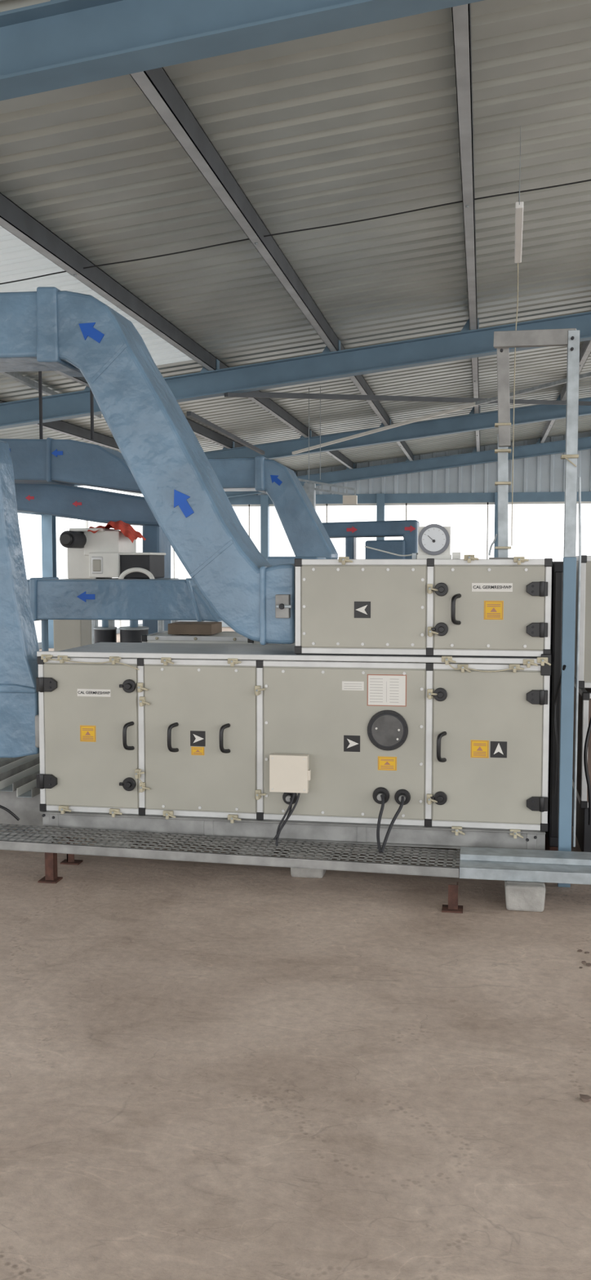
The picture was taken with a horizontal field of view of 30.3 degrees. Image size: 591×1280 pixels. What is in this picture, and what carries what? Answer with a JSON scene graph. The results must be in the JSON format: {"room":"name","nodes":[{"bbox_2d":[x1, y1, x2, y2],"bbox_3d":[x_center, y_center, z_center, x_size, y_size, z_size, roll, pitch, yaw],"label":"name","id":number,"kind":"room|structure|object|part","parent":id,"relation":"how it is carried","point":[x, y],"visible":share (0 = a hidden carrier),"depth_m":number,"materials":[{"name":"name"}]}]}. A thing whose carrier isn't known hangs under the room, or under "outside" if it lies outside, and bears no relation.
{"room":"plant room","nodes":[
{"label":"plant room","id":0,"kind":"room"},
{"bbox_2d":[17,511,142,648],"bbox_3d":[-6.081,-0.735,11.974,0.130,2.950,30.600,1,4,10],"label":"wall","id":1,"kind":"structure","parent":0,"point":[117,630],"depth_m":20.06,"materials":[{"name":"white"}]},
{"bbox_2d":[85,520,120,627],"bbox_3d":[-6.087,-0.559,11.978,0.040,2.400,30.620,1,4,10],"label":"window","id":2,"kind":"structure","parent":1,"relation":"in","point":[86,522],"depth_m":23.49,"materials":[{"name":"white paint"}]},
{"bbox_2d":[0,370,223,494],"bbox_3d":[-4.531,-2.776,11.754,4.050,0.533,30.978,1,4,10],"label":"ceiling","id":3,"kind":"structure","parent":0,"point":[11,389],"depth_m":14.46,"materials":[{"name":"metal"}]},
{"bbox_2d":[156,360,343,471],"bbox_3d":[-0.532,-3.650,19.525,1.200,0.191,14.228,1,4,10],"label":"ceiling","id":4,"kind":"structure","parent":0,"point":[242,417],"depth_m":17.27,"materials":[{"name":"metal"}]},
{"bbox_2d":[0,626,590,1279],"bbox_3d":[2.321,0.886,10.702,17.000,0.100,30.700,1,4,10],"label":"floor","id":5,"kind":"structure","parent":0,"point":[209,1071],"depth_m":3.41,"materials":[{"name":"concrete"}]},
{"bbox_2d":[0,753,57,843],"bbox_3d":[-1.679,0.883,7.176,0.900,0.410,2.180,1,4,10],"label":"channel","id":6,"kind":"object","parent":5,"relation":"on","point":[20,793],"visible":0.18,"depth_m":6.24,"materials":[{"name":"white paint"}]},
{"bbox_2d":[37,852,62,883],"bbox_3d":[-1.233,1.135,5.490,0.095,0.149,0.090,1,4,10],"label":"rusty support leg","id":7,"kind":"object","parent":5,"relation":"on","point":[51,859],"visible":0.95,"depth_m":5.47,"materials":[{"name":"metal"}]},
{"bbox_2d":[60,836,82,865],"bbox_3d":[-1.193,1.104,5.813,0.100,0.165,0.070,1,4,10],"label":"rusty support leg","id":8,"kind":"object","parent":5,"relation":"on","point":[70,860],"visible":0.62,"depth_m":5.80,"materials":[{"name":"metal"}]},
{"bbox_2d":[35,554,552,853],"bbox_3d":[-0.003,0.275,5.921,2.659,1.464,1.136,1,4,10],"label":"air handling unit","id":9,"kind":"object","parent":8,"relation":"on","point":[409,704],"visible":1,"depth_m":5.52,"materials":[{"name":"paint"}]},
{"bbox_2d":[0,440,39,758],"bbox_3d":[-1.731,-0.232,6.027,0.782,1.784,0.240,1,4,10],"label":"air duct","id":10,"kind":"object","parent":9,"relation":"attached to","point":[19,646],"visible":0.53,"depth_m":5.92,"materials":[{"name":"blue paint"}]},
{"bbox_3d":[-1.058,0.127,5.703,0.503,0.055,0.006,1,4,10],"label":"cord","id":11,"kind":"part","parent":9,"relation":"part of","materials":[{"name":"beige plastic"}]},
{"bbox_3d":[-0.873,0.502,5.694,0.023,0.150,0.068,4,5,41],"label":"handle","id":12,"kind":"part","parent":9,"relation":"part of","materials":[{"name":"black plastic"}]},
{"bbox_3d":[-0.807,0.736,5.704,0.025,0.127,0.006,1,4,10],"label":"cord","id":13,"kind":"part","parent":9,"relation":"part of","materials":[{"name":"beige plastic"}]},
{"bbox_2d":[0,286,295,644],"bbox_3d":[-0.973,-0.926,5.921,2.029,1.861,0.535,1,4,10],"label":"air duct","id":14,"kind":"object","parent":9,"relation":"attached to","point":[47,328],"visible":0.96,"depth_m":5.68,"materials":[{"name":"blue paint"}]},
{"bbox_3d":[-0.636,0.507,5.654,0.023,0.154,0.068,4,5,41],"label":"handle","id":15,"kind":"part","parent":9,"relation":"part of","materials":[{"name":"black plastic"}]},
{"bbox_3d":[-0.364,0.508,5.607,0.023,0.153,0.068,4,5,41],"label":"handle","id":16,"kind":"part","parent":9,"relation":"part of","materials":[{"name":"black plastic"}]},
{"bbox_3d":[0.015,0.948,6.061,2.627,0.100,0.950,1,4,10],"label":"frame","id":17,"kind":"part","parent":9,"relation":"part of","materials":[{"name":"metal"}]},
{"bbox_2d":[364,524,497,559],"bbox_3d":[0.653,-0.500,5.566,0.719,0.176,0.180,2,5,26],"label":"pressure gauge","id":18,"kind":"object","parent":9,"relation":"on","point":[433,540],"visible":1,"depth_m":5.48,"materials":[{"name":"white paint"}]},
{"bbox_2d":[488,533,497,555],"bbox_3d":[0.992,-0.478,5.492,0.045,0.109,0.010,1,4,10],"label":"cable","id":19,"kind":"object","parent":18,"relation":"on","point":[495,536],"depth_m":5.49,"materials":[{"name":"metal"}]},
{"bbox_3d":[0.724,0.533,5.423,0.023,0.154,0.068,4,5,41],"label":"handle","id":20,"kind":"part","parent":9,"relation":"part of","materials":[{"name":"black plastic"}]},
{"bbox_3d":[0.787,-0.150,5.363,0.023,0.153,0.068,4,5,41],"label":"handle","id":21,"kind":"part","parent":9,"relation":"part of","materials":[{"name":"black plastic"}]},
{"bbox_3d":[0.908,0.133,5.367,0.330,0.050,0.006,1,4,10],"label":"cord","id":22,"kind":"part","parent":9,"relation":"part of","materials":[{"name":"beige plastic"}]},
{"bbox_2d":[14,484,170,634],"bbox_3d":[-2.237,-0.780,10.649,2.134,1.636,0.504,1,4,10],"label":"air duct","id":23,"kind":"object","parent":5,"relation":"on","point":[74,502],"visible":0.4,"depth_m":10.34,"materials":[{"name":"blue metal"}]},
{"bbox_2d":[93,619,116,643],"bbox_3d":[-1.532,0.392,8.835,0.188,1.152,0.188,1,4,10],"label":"drum","id":24,"kind":"object","parent":5,"relation":"on","point":[105,633],"visible":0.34,"depth_m":8.73,"materials":[{"name":"metal"}]},
{"bbox_2d":[53,520,177,651],"bbox_3d":[-1.683,-0.099,9.936,1.074,1.974,0.815,1,4,10],"label":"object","id":25,"kind":"object","parent":5,"relation":"on","point":[100,552],"visible":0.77,"depth_m":9.80,"materials":[{"name":"white paint"}]},
{"bbox_2d":[96,838,139,847],"bbox_3d":[-0.998,1.072,6.223,0.200,0.169,0.250,1,4,10],"label":"concrete block","id":26,"kind":"object","parent":5,"relation":"on","point":[97,838],"visible":0.03,"depth_m":6.11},
{"bbox_2d":[26,577,222,651],"bbox_3d":[-1.229,0.295,7.860,1.479,1.485,0.440,1,4,10],"label":"air duct","id":27,"kind":"object","parent":5,"relation":"on","point":[51,597],"visible":0.66,"depth_m":7.62,"materials":[{"name":"blue paint"}]},
{"bbox_2d":[119,620,148,642],"bbox_3d":[-1.294,0.394,8.794,0.238,1.155,0.238,1,4,10],"label":"drum","id":28,"kind":"object","parent":5,"relation":"on","point":[133,633],"visible":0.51,"depth_m":8.67,"materials":[{"name":"metal"}]},
{"bbox_2d":[141,631,295,644],"bbox_3d":[0.261,0.534,6.953,2.416,1.138,0.515,1,4,10],"label":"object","id":29,"kind":"object","parent":5,"relation":"on","point":[224,637],"visible":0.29,"depth_m":6.83,"materials":[{"name":"white paint"}]},
{"bbox_2d":[168,621,222,635],"bbox_3d":[-0.650,-0.078,7.083,0.287,0.068,0.280,1,4,10],"label":"cardboard box","id":30,"kind":"object","parent":29,"relation":"on","point":[194,628],"visible":1,"depth_m":6.95,"materials":[{"name":"brown cardboard"}]},
{"bbox_2d":[0,823,460,877],"bbox_3d":[-0.839,1.036,5.548,3.307,0.093,0.320,1,4,10],"label":"walkway","id":31,"kind":"object","parent":5,"relation":"on","point":[37,846],"visible":1,"depth_m":5.41,"materials":[{"name":"grey metal"}]},
{"bbox_2d":[0,804,19,820],"bbox_3d":[-1.579,0.878,5.727,0.268,0.138,0.029,0,4,5],"label":"cable","id":32,"kind":"object","parent":31,"relation":"on","point":[8,811],"visible":1,"depth_m":5.71,"materials":[{"name":"black plastic"}]},
{"bbox_2d":[0,0,484,101],"bbox_3d":[1.261,-1.342,4.325,17.000,5.258,0.200,1,4,10],"label":"steel beam","id":33,"kind":"structure","parent":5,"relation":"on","point":[51,45],"depth_m":4.55,"materials":[{"name":"blue metal"}]},
{"bbox_2d":[239,847,278,855],"bbox_3d":[-0.193,1.082,6.086,0.200,0.169,0.250,1,4,10],"label":"concrete block","id":34,"kind":"object","parent":5,"relation":"on","point":[242,847],"visible":0.14,"depth_m":5.97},
{"bbox_2d":[0,311,590,429],"bbox_3d":[2.574,-1.892,11.984,17.000,5.258,0.200,1,4,10],"label":"steel beam","id":35,"kind":"structure","parent":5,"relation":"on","point":[466,344],"depth_m":12.29,"materials":[{"name":"blue metal"}]},
{"bbox_2d":[0,400,119,450],"bbox_3d":[-3.996,-2.722,11.474,0.080,0.162,30.600,1,4,10],"label":"roof purlin","id":36,"kind":"structure","parent":35,"relation":"attached to","point":[60,426],"depth_m":16.06,"materials":[{"name":"metal"}]},
{"bbox_2d":[52,370,297,475],"bbox_3d":[-2.567,-2.878,11.218,0.080,0.162,30.600,1,4,10],"label":"roof purlin","id":37,"kind":"structure","parent":35,"relation":"attached to","point":[198,429],"depth_m":17.63,"materials":[{"name":"metal"}]},
{"bbox_2d":[0,192,355,469],"bbox_3d":[-1.197,-3.028,10.972,0.080,0.162,30.600,1,4,10],"label":"roof purlin","id":38,"kind":"structure","parent":35,"relation":"attached to","point":[13,219],"depth_m":8.97,"materials":[{"name":"grey metal"}]},
{"bbox_2d":[0,226,192,365],"bbox_3d":[-2.384,-2.874,8.720,1.200,0.191,7.750,1,4,10],"label":"sheet","id":39,"kind":"object","parent":38,"relation":"attached to","point":[18,260],"depth_m":8.81,"materials":[{"name":"white metal"}]},
{"bbox_2d":[129,66,413,461],"bbox_3d":[0.183,-3.178,10.725,0.080,0.162,30.600,1,4,10],"label":"roof purlin","id":40,"kind":"structure","parent":35,"relation":"attached to","point":[155,84],"depth_m":7.11,"materials":[{"name":"grey metal"}]},
{"bbox_2d":[451,3,479,452],"bbox_3d":[1.692,-3.343,10.455,0.080,0.162,30.600,1,4,10],"label":"roof purlin","id":41,"kind":"structure","parent":35,"relation":"attached to","point":[461,15],"depth_m":6.68,"materials":[{"name":"grey metal"}]},
{"bbox_2d":[540,340,590,443],"bbox_3d":[3.101,-3.497,10.202,0.080,0.162,30.600,1,4,10],"label":"roof purlin","id":42,"kind":"structure","parent":35,"relation":"attached to","point":[585,351],"depth_m":15.57,"materials":[{"name":"grey metal"}]},
{"bbox_2d":[266,556,326,565],"bbox_3d":[0.013,-0.265,8.980,0.420,0.837,0.500,1,4,10],"label":"air duct","id":43,"kind":"object","parent":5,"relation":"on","point":[273,561],"visible":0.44,"depth_m":8.72,"materials":[{"name":"blue paint"}]},
{"bbox_2d":[289,849,330,878],"bbox_3d":[0.078,1.134,5.652,0.180,0.128,0.250,1,4,10],"label":"concrete block","id":44,"kind":"object","parent":5,"relation":"on","point":[295,872],"visible":0.27,"depth_m":5.53,"materials":[{"name":"grey concrete"}]},
{"bbox_2d":[40,393,590,648],"bbox_3d":[3.728,-2.376,18.719,17.000,5.258,0.200,1,4,10],"label":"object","id":45,"kind":"object","parent":5,"relation":"on","point":[471,422],"visible":0.52,"depth_m":19.02,"materials":[{"name":"blue paint"}]},
{"bbox_2d":[321,520,419,559],"bbox_3d":[1.105,-0.847,16.329,1.471,1.855,0.800,1,4,10],"label":"air duct","id":46,"kind":"object","parent":5,"relation":"on","point":[408,529],"visible":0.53,"depth_m":15.92,"materials":[{"name":"blue metal"}]},
{"bbox_2d":[224,436,590,497],"bbox_3d":[4.840,-2.842,25.208,17.000,5.258,0.200,1,4,10],"label":"steel beam","id":47,"kind":"structure","parent":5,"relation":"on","point":[539,449],"depth_m":25.38,"materials":[{"name":"blue metal"}]},
{"bbox_2d":[441,881,462,913],"bbox_3d":[0.723,1.182,5.031,0.095,0.121,0.090,1,4,10],"label":"rusty support leg","id":48,"kind":"object","parent":5,"relation":"on","point":[452,906],"visible":1,"depth_m":5.01,"materials":[{"name":"metal"}]},
{"bbox_2d":[504,880,546,911],"bbox_3d":[1.068,1.179,5.099,0.183,0.118,0.200,1,4,10],"label":"concrete block","id":49,"kind":"object","parent":5,"relation":"on","point":[519,895],"visible":0.8,"depth_m":5.00,"materials":[{"name":"grey concrete"}]},
{"bbox_2d":[459,846,590,884],"bbox_3d":[1.627,1.083,5.129,1.691,0.105,0.320,1,4,10],"label":"steel beam","id":50,"kind":"structure","parent":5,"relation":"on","point":[475,863],"depth_m":5.13,"materials":[{"name":"metal"}]},
{"bbox_2d":[488,328,581,887],"bbox_3d":[1.179,-0.147,5.419,0.439,2.718,0.246,1,4,10],"label":"support frame","id":51,"kind":"object","parent":5,"relation":"on","point":[504,340],"visible":0.99,"depth_m":5.31,"materials":[{"name":"metal"}]},
{"bbox_2d":[545,561,563,850],"bbox_3d":[1.402,0.382,5.847,0.104,1.600,0.685,1,4,10],"label":"post","id":52,"kind":"object","parent":5,"relation":"on","point":[552,835],"visible":0.47,"depth_m":5.52,"materials":[{"name":"metal"}]},
{"bbox_2d":[571,555,590,852],"bbox_3d":[2.447,0.354,6.009,1.806,1.633,1.009,1,4,10],"label":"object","id":53,"kind":"object","parent":5,"relation":"on","point":[583,829],"visible":0.7,"depth_m":5.85,"materials":[{"name":"paint"}]},
{"bbox_2d":[579,1093,590,1102],"bbox_3d":[0.866,1.367,3.255,0.036,0.015,0.035,1,4,10],"label":"debris","id":54,"kind":"object","parent":5,"relation":"on","point":[585,1098],"visible":1,"depth_m":3.25,"materials":[{"name":"stone"}]},
{"bbox_2d":[0,0,590,463],"bbox_3d":[4.833,-3.798,10.076,12.550,1.553,30.978,1,4,10],"label":"ceiling","id":55,"kind":"structure","parent":0,"point":[360,122],"depth_m":7.52,"materials":[{"name":"metal"}]},
{"bbox_2d":[297,386,357,511],"bbox_3d":[0.435,-2.594,15.021,0.825,1.769,0.150,1,4,10],"label":"cable tray","id":56,"kind":"object","parent":55,"relation":"hanging from","point":[310,489],"visible":0.92,"depth_m":15.01,"materials":[{"name":"metal"}]},
{"bbox_2d":[511,347,515,546],"label":"pole","id":57,"kind":"object","parent":55,"relation":"hanging from","point":[515,348],"depth_m":8.16,"materials":[{"name":"metal"}]},
{"bbox_2d":[514,182,524,330],"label":"tube light","id":58,"kind":"object","parent":55,"relation":"hanging from","point":[518,224],"depth_m":7.34,"materials":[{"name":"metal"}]},
{"bbox_2d":[0,179,590,454],"bbox_3d":[0.795,-3.235,13.470,7.439,1.159,11.022,1,4,10],"label":"steel beam","id":59,"kind":"structure","parent":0,"point":[475,402],"depth_m":13.88,"materials":[{"name":"metal"}]},
{"bbox_2d":[0,371,142,493],"bbox_3d":[-2.345,-2.121,9.678,2.224,1.662,0.600,1,4,10],"label":"air duct","id":60,"kind":"object","parent":59,"relation":"hanging from","point":[68,462],"visible":0.64,"depth_m":9.39,"materials":[{"name":"blue paint"}]},
{"bbox_3d":[-2.262,-2.339,9.679,0.030,1.112,0.028,1,4,10],"label":"hanger rod","id":61,"kind":"part","parent":60,"relation":"part of","materials":[{"name":"metal"}]},
{"bbox_3d":[-1.792,-2.358,9.597,0.030,1.178,0.028,1,4,10],"label":"hanger rod","id":62,"kind":"part","parent":60,"relation":"part of","materials":[{"name":"metal"}]},
{"bbox_3d":[0.281,-3.029,7.973,6.601,0.782,0.010,1,4,10],"label":"sag rod","id":63,"kind":"part","parent":59,"relation":"part of","materials":[{"name":"metal"}]},
{"bbox_2d":[170,431,590,626],"bbox_3d":[4.926,-2.918,25.468,17.080,5.372,0.250,1,4,10],"label":"steel frame","id":64,"kind":"structure","parent":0,"point":[541,478],"depth_m":25.61,"materials":[{"name":"metal"}]},
{"bbox_2d":[173,501,590,577],"bbox_3d":[4.894,-2.177,25.572,17.000,2.120,0.040,1,4,10],"label":"window","id":65,"kind":"structure","parent":64,"relation":"in","point":[561,502],"depth_m":25.83,"materials":[{"name":"white paint"}]},
{"bbox_3d":[1.369,-0.113,12.927,2.606,1.573,0.904,1,4,10],"label":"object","id":66,"kind":"object","parent":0,"visible":0},
{"bbox_2d":[207,455,337,559],"bbox_3d":[-0.761,-1.569,13.139,2.500,1.214,0.700,1,4,10],"label":"air duct","id":67,"kind":"object","parent":66,"relation":"on","point":[305,532],"visible":0.68,"depth_m":12.73,"materials":[{"name":"blue paint"}]},
{"label":"outside","id":68,"kind":"structure","parent":0,"visible":0},
{"bbox_2d":[34,619,142,641],"bbox_3d":[2.527,0.671,14.872,120.000,0.050,130.000,1,4,10],"label":"ground","id":69,"kind":"structure","parent":68,"point":[37,625],"depth_m":29.56,"materials":[{"name":"white"}]}
]}

